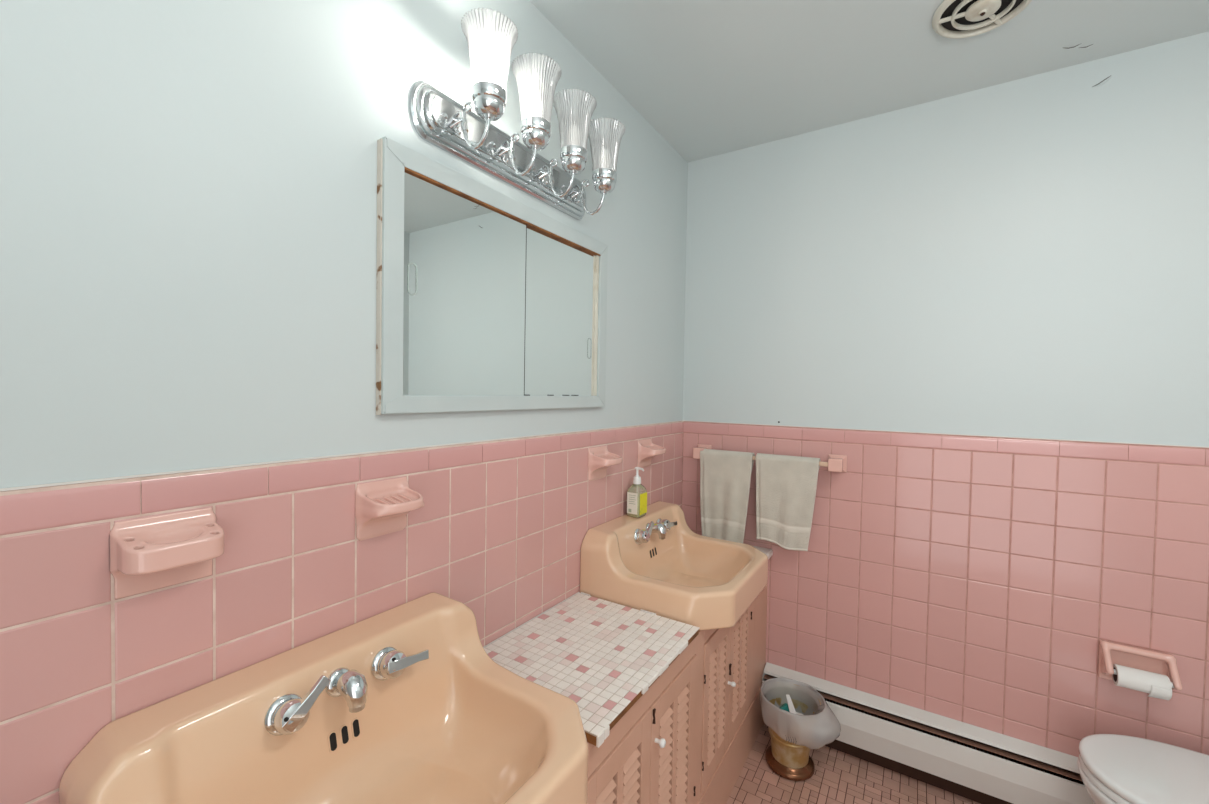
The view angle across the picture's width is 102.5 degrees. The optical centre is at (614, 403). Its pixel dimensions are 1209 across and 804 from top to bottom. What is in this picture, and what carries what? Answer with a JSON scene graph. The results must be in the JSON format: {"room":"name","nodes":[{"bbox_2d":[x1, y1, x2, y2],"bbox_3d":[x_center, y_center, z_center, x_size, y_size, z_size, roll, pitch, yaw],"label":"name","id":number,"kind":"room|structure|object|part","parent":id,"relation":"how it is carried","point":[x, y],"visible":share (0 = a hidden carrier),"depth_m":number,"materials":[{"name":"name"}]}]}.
{"room":"bathroom","nodes":[
{"label":"bathroom","id":0,"kind":"room"},
{"bbox_2d":[0,0,687,803],"bbox_3d":[-0.456,0.134,1.071,0.108,2.406,2.750,2,2,32],"label":"wall","id":1,"kind":"structure","parent":0,"point":[188,188],"depth_m":0.77,"materials":[{"name":"paint"}]},
{"bbox_2d":[109,507,223,598],"bbox_3d":[-0.608,0.210,0.671,0.064,0.104,0.114,2,2,32],"label":"toothbrush holder","id":2,"kind":"object","parent":1,"relation":"attached to","point":[147,554],"visible":1,"depth_m":0.66,"materials":[{"name":"pink ceramic"}]},
{"bbox_2d":[355,477,424,540],"bbox_3d":[-0.427,0.209,0.945,0.082,0.109,0.113,2,2,32],"label":"soap dish","id":3,"kind":"object","parent":1,"relation":"attached to","point":[382,507],"visible":1,"depth_m":0.94,"materials":[{"name":"pink ceramic"}]},
{"bbox_2d":[376,137,607,414],"bbox_3d":[-0.244,-0.250,1.282,0.021,0.538,0.799,2,2,32],"label":"upper cabinet","id":4,"kind":"object","parent":1,"relation":"attached to","point":[486,300],"visible":1,"depth_m":1.15,"materials":[{"name":"grey paint"}]},
{"bbox_3d":[-0.433,0.002,0.974,0.001,0.034,0.056,2,2,32],"label":"corner plate","id":5,"kind":"part","parent":4,"relation":"part of","materials":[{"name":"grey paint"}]},
{"bbox_3d":[-0.424,-0.496,0.962,0.001,0.034,0.056,2,2,32],"label":"corner plate","id":6,"kind":"part","parent":4,"relation":"part of","materials":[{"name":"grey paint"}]},
{"bbox_3d":[-0.416,-0.257,1.002,0.001,0.068,0.023,2,2,32],"label":"finger pull","id":7,"kind":"part","parent":4,"relation":"part of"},
{"bbox_2d":[403,171,525,395],"bbox_3d":[-0.335,-0.245,1.138,0.003,0.454,0.364,2,2,32],"label":"mirror","id":8,"kind":"object","parent":4,"relation":"on","point":[464,251],"depth_m":1.11,"materials":[{"name":"silver metal"}]},
{"bbox_2d":[525,226,592,395],"bbox_3d":[-0.166,-0.249,1.420,0.003,0.454,0.354,2,2,32],"label":"mirror","id":9,"kind":"object","parent":4,"relation":"on","point":[558,266],"depth_m":1.42,"materials":[{"name":"silver metal"}]},
{"bbox_2d":[409,8,624,219],"bbox_3d":[-0.176,-0.657,1.210,0.192,0.235,0.620,2,2,32],"label":"vanity light","id":10,"kind":"object","parent":1,"relation":"attached to","point":[437,118],"visible":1,"depth_m":1.13,"materials":[{"name":"silver metal"}]},
{"bbox_3d":[-0.305,-0.582,1.034,0.115,0.089,0.014,2,2,32],"label":"lamp arm","id":11,"kind":"part","parent":10,"relation":"part of","materials":[{"name":"silver metal"}]},
{"bbox_3d":[-0.258,-0.673,1.004,0.033,0.078,0.033,2,2,32],"label":"bulb","id":12,"kind":"part","parent":10,"relation":"part of","materials":[{"name":"white glass"}]},
{"bbox_3d":[-0.257,-0.702,1.003,0.115,0.137,0.115,2,2,32],"label":"lamp shade","id":13,"kind":"part","parent":10,"relation":"part of","materials":[{"name":"clear glass"}]},
{"bbox_3d":[-0.228,-0.583,1.157,0.115,0.089,0.014,2,2,32],"label":"lamp arm","id":14,"kind":"part","parent":10,"relation":"part of","materials":[{"name":"silver metal"}]},
{"bbox_3d":[-0.181,-0.675,1.127,0.033,0.078,0.033,2,2,32],"label":"bulb","id":15,"kind":"part","parent":10,"relation":"part of","materials":[{"name":"white glass"}]},
{"bbox_3d":[-0.180,-0.704,1.126,0.115,0.137,0.115,2,2,32],"label":"lamp shade","id":16,"kind":"part","parent":10,"relation":"part of","materials":[{"name":"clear glass"}]},
{"bbox_3d":[-0.150,-0.585,1.281,0.115,0.089,0.014,2,2,32],"label":"lamp arm","id":17,"kind":"part","parent":10,"relation":"part of","materials":[{"name":"silver metal"}]},
{"bbox_3d":[-0.104,-0.676,1.251,0.033,0.078,0.033,2,2,32],"label":"bulb","id":18,"kind":"part","parent":10,"relation":"part of","materials":[{"name":"white glass"}]},
{"bbox_3d":[-0.103,-0.706,1.250,0.115,0.137,0.115,2,2,32],"label":"lamp shade","id":19,"kind":"part","parent":10,"relation":"part of","materials":[{"name":"clear glass"}]},
{"bbox_3d":[-0.074,-0.587,1.404,0.115,0.089,0.014,2,2,32],"label":"lamp arm","id":20,"kind":"part","parent":10,"relation":"part of","materials":[{"name":"silver metal"}]},
{"bbox_3d":[-0.027,-0.678,1.374,0.033,0.078,0.033,2,2,32],"label":"bulb","id":21,"kind":"part","parent":10,"relation":"part of","materials":[{"name":"white glass"}]},
{"bbox_3d":[-0.026,-0.707,1.373,0.115,0.137,0.115,2,2,32],"label":"lamp shade","id":22,"kind":"part","parent":10,"relation":"part of","materials":[{"name":"clear glass"}]},
{"bbox_2d":[588,446,621,480],"bbox_3d":[-0.021,0.201,1.595,0.082,0.109,0.113,2,2,32],"label":"soap dish","id":23,"kind":"object","parent":1,"relation":"attached to","point":[600,459],"visible":1,"depth_m":1.58,"materials":[{"name":"pink ceramic"}]},
{"bbox_2d":[638,439,665,467],"bbox_3d":[0.153,0.197,1.874,0.082,0.109,0.113,2,2,32],"label":"soap dish","id":24,"kind":"object","parent":1,"relation":"attached to","point":[647,450],"visible":1,"depth_m":1.85,"materials":[{"name":"pink ceramic"}]},
{"bbox_2d":[726,723,980,803],"bbox_3d":[0.422,1.416,0.540,2.230,0.100,2.950,2,2,32],"label":"floor","id":25,"kind":"structure","parent":0,"point":[839,777],"depth_m":1.71,"materials":[{"name":"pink tile"}]},
{"bbox_2d":[587,546,772,803],"bbox_3d":[-0.194,0.976,1.035,0.420,0.734,2.548,2,2,32],"label":"vanity cabinet","id":26,"kind":"object","parent":25,"relation":"on","point":[690,737],"depth_m":1.35,"materials":[{"name":"pink paint"}]},
{"bbox_2d":[483,592,699,747],"bbox_3d":[-0.071,0.618,1.220,0.412,0.026,0.502,2,2,32],"label":"countertop","id":27,"kind":"structure","parent":26,"relation":"on","point":[602,655],"depth_m":1.19,"materials":[{"name":"white tile"}]},
{"bbox_2d":[59,592,587,803],"bbox_3d":[-0.339,0.564,0.736,0.467,0.278,0.596,2,2,32],"label":"sink","id":28,"kind":"object","parent":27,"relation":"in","point":[406,703],"visible":1,"depth_m":0.79,"materials":[{"name":"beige ceramic"}]},
{"bbox_3d":[-0.488,0.472,0.730,0.048,0.055,0.054,2,2,32],"label":"faucet handle","id":29,"kind":"part","parent":28,"relation":"part of","materials":[{"name":"silver metal"}]},
{"bbox_3d":[-0.466,0.455,0.734,0.016,0.062,0.070,2,2,32],"label":"lever","id":30,"kind":"part","parent":28,"relation":"part of","materials":[{"name":"silver metal"}]},
{"bbox_3d":[-0.433,0.462,0.794,0.074,0.050,0.043,2,2,32],"label":"spout","id":31,"kind":"part","parent":28,"relation":"part of","materials":[{"name":"silver metal"}]},
{"bbox_3d":[-0.400,0.471,0.871,0.048,0.055,0.054,2,2,32],"label":"faucet handle","id":32,"kind":"part","parent":28,"relation":"part of","materials":[{"name":"silver metal"}]},
{"bbox_3d":[-0.373,0.465,0.877,0.017,0.024,0.079,2,2,43],"label":"lever","id":33,"kind":"part","parent":28,"relation":"part of","materials":[{"name":"silver metal"}]},
{"bbox_2d":[580,501,767,630],"bbox_3d":[0.246,0.551,1.673,0.467,0.278,0.596,2,2,32],"label":"sink","id":34,"kind":"object","parent":27,"relation":"in","point":[654,562],"visible":0.93,"depth_m":1.58,"materials":[{"name":"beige ceramic"}]},
{"bbox_2d":[627,467,646,517],"bbox_3d":[0.085,0.320,1.760,0.060,0.177,0.066,2,2,32],"label":"soap bottle","id":35,"kind":"object","parent":34,"relation":"on","point":[636,502],"visible":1,"depth_m":1.74,"materials":[{"name":"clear plastic"}]},
{"bbox_3d":[0.097,0.460,1.667,0.048,0.055,0.054,2,2,32],"label":"faucet handle","id":36,"kind":"part","parent":34,"relation":"part of","materials":[{"name":"silver metal"}]},
{"bbox_3d":[0.119,0.442,1.671,0.016,0.062,0.070,2,2,32],"label":"lever","id":37,"kind":"part","parent":34,"relation":"part of","materials":[{"name":"silver metal"}]},
{"bbox_3d":[0.152,0.450,1.731,0.074,0.050,0.043,2,2,32],"label":"spout","id":38,"kind":"part","parent":34,"relation":"part of","materials":[{"name":"silver metal"}]},
{"bbox_3d":[0.185,0.458,1.808,0.048,0.055,0.054,2,2,32],"label":"faucet handle","id":39,"kind":"part","parent":34,"relation":"part of","materials":[{"name":"silver metal"}]},
{"bbox_3d":[0.212,0.452,1.814,0.017,0.024,0.079,2,2,43],"label":"lever","id":40,"kind":"part","parent":34,"relation":"part of","materials":[{"name":"silver metal"}]},
{"bbox_3d":[0.003,0.926,1.017,0.020,0.439,0.270,2,2,32],"label":"door","id":41,"kind":"part","parent":26,"relation":"part of","materials":[{"name":"pink paint"}]},
{"bbox_3d":[0.108,0.794,1.137,0.025,0.019,0.019,2,2,32],"label":"knob","id":42,"kind":"part","parent":26,"relation":"part of","materials":[{"name":"white ceramic"}]},
{"bbox_3d":[0.147,0.922,1.248,0.020,0.439,0.270,2,2,32],"label":"door","id":43,"kind":"part","parent":26,"relation":"part of","materials":[{"name":"pink paint"}]},
{"bbox_3d":[0.313,0.919,1.514,0.020,0.439,0.230,2,2,32],"label":"door","id":44,"kind":"part","parent":26,"relation":"part of","materials":[{"name":"pink paint"}]},
{"bbox_3d":[0.386,0.918,1.588,0.025,0.015,0.015,2,2,32],"label":"knob","id":45,"kind":"part","parent":26,"relation":"part of","materials":[{"name":"white plastic"}]},
{"bbox_3d":[0.436,0.916,1.710,0.020,0.439,0.230,2,2,32],"label":"door","id":46,"kind":"part","parent":26,"relation":"part of","materials":[{"name":"pink paint"}]},
{"bbox_3d":[0.432,0.607,2.026,0.409,0.024,0.180,2,2,32],"label":"countertop filler","id":47,"kind":"part","parent":26,"relation":"part of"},
{"bbox_2d":[765,684,820,780],"bbox_3d":[0.654,1.215,1.799,0.205,0.243,0.205,2,2,32],"label":"basket","id":48,"kind":"object","parent":25,"relation":"on","point":[790,761],"visible":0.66,"depth_m":1.75,"materials":[{"name":"gold metal"}]},
{"bbox_2d":[760,678,840,748],"bbox_3d":[0.674,1.139,1.772,0.280,0.124,0.233,2,2,32],"label":"liner","id":49,"kind":"object","parent":48,"relation":"in","point":[815,730],"depth_m":1.72,"materials":[{"name":"plastic"}]},
{"bbox_2d":[780,703,789,711],"bbox_3d":[0.644,1.156,1.816,0.056,0.062,0.062,2,2,32],"label":"wrapper","id":50,"kind":"object","parent":49,"relation":"in","point":[784,706],"visible":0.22,"depth_m":1.80,"materials":[{"name":"teal plastic"}]},
{"bbox_3d":[0.654,1.118,1.798,0.024,0.031,0.073,1,1,3],"label":"white strip","id":51,"kind":"part","parent":49,"relation":"part of","materials":[{"name":"white plastic"}]},
{"bbox_2d":[1077,734,1208,803],"bbox_3d":[1.567,1.004,1.132,0.710,0.735,0.430,2,2,32],"label":"toilet","id":52,"kind":"object","parent":25,"relation":"on","point":[1113,768],"visible":1,"depth_m":1.26,"materials":[{"name":"white ceramic"}]},
{"bbox_3d":[1.472,1.183,1.194,0.494,0.371,0.374,2,2,32],"label":"bowl","id":53,"kind":"part","parent":52,"relation":"part of","materials":[{"name":"white ceramic"}]},
{"bbox_3d":[1.451,0.985,1.204,0.432,0.022,0.370,2,2,32],"label":"seat","id":54,"kind":"part","parent":52,"relation":"part of","materials":[{"name":"white plastic"}]},
{"bbox_2d":[529,0,1208,162],"bbox_3d":[0.466,-1.087,0.479,2.230,0.103,2.950,2,2,32],"label":"ceiling","id":55,"kind":"structure","parent":0,"point":[712,78],"depth_m":1.46,"materials":[{"name":"paint"}]},
{"bbox_2d":[932,0,1031,38],"bbox_3d":[0.970,-1.035,1.277,0.224,0.028,0.224,2,2,32],"label":"ceiling vent","id":56,"kind":"object","parent":55,"relation":"in","point":[954,19],"visible":1,"depth_m":1.30,"materials":[{"name":"beige metal"}]},
{"bbox_2d":[681,31,1208,756],"bbox_3d":[1.196,0.148,1.715,2.230,2.406,0.108,2,2,32],"label":"wall","id":57,"kind":"structure","parent":0,"point":[992,302],"depth_m":1.62,"materials":[{"name":"tile"}]},
{"bbox_2d":[693,444,846,472],"bbox_3d":[0.609,0.223,1.973,0.606,0.066,0.076,2,2,32],"label":"towel bar","id":58,"kind":"object","parent":57,"relation":"attached to","point":[836,463],"visible":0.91,"depth_m":1.84,"materials":[{"name":"pink ceramic"}]},
{"bbox_3d":[0.380,0.216,2.116,0.066,0.066,0.076,2,2,32],"label":"post","id":59,"kind":"part","parent":58,"relation":"part of","materials":[{"name":"pink ceramic"}]},
{"bbox_2d":[700,449,754,542],"bbox_3d":[0.467,0.392,2.033,0.225,0.387,0.065,2,2,32],"label":"hand towel","id":60,"kind":"object","parent":58,"relation":"hanging from","point":[725,476],"visible":0.99,"depth_m":2.02,"materials":[{"name":"beige fabric"}]},
{"bbox_2d":[756,453,820,550],"bbox_3d":[0.676,0.387,1.906,0.238,0.363,0.058,2,2,32],"label":"hand towel","id":61,"kind":"object","parent":58,"relation":"hanging from","point":[786,486],"visible":1,"depth_m":1.88,"materials":[{"name":"beige fabric"}]},
{"bbox_3d":[0.598,0.224,1.955,0.500,0.016,0.016,2,2,32],"label":"rod","id":62,"kind":"part","parent":58,"relation":"part of","materials":[{"name":"beige"}]},
{"bbox_3d":[0.838,0.231,1.831,0.066,0.066,0.076,2,2,32],"label":"post","id":63,"kind":"part","parent":58,"relation":"part of","materials":[{"name":"pink ceramic"}]},
{"bbox_2d":[762,662,1093,803],"bbox_3d":[1.301,1.226,1.559,1.624,0.257,0.068,2,2,32],"label":"baseboard heater","id":64,"kind":"object","parent":57,"relation":"attached to","point":[977,764],"visible":0.66,"depth_m":1.65,"materials":[{"name":"white metal"}]},
{"bbox_2d":[1098,640,1182,690],"bbox_3d":[1.526,0.779,1.410,0.157,0.119,0.078,2,2,32],"label":"toilet paper holder","id":65,"kind":"object","parent":57,"relation":"attached to","point":[1110,653],"visible":0.82,"depth_m":1.43,"materials":[{"name":"pink ceramic"}]},
{"bbox_2d":[1112,664,1171,699],"bbox_3d":[1.512,0.800,1.393,0.106,0.066,0.060,2,2,32],"label":"toilet paper roll","id":66,"kind":"object","parent":65,"relation":"on","point":[1159,686],"visible":0.95,"depth_m":1.38,"materials":[{"name":"white paper"}]}
]}

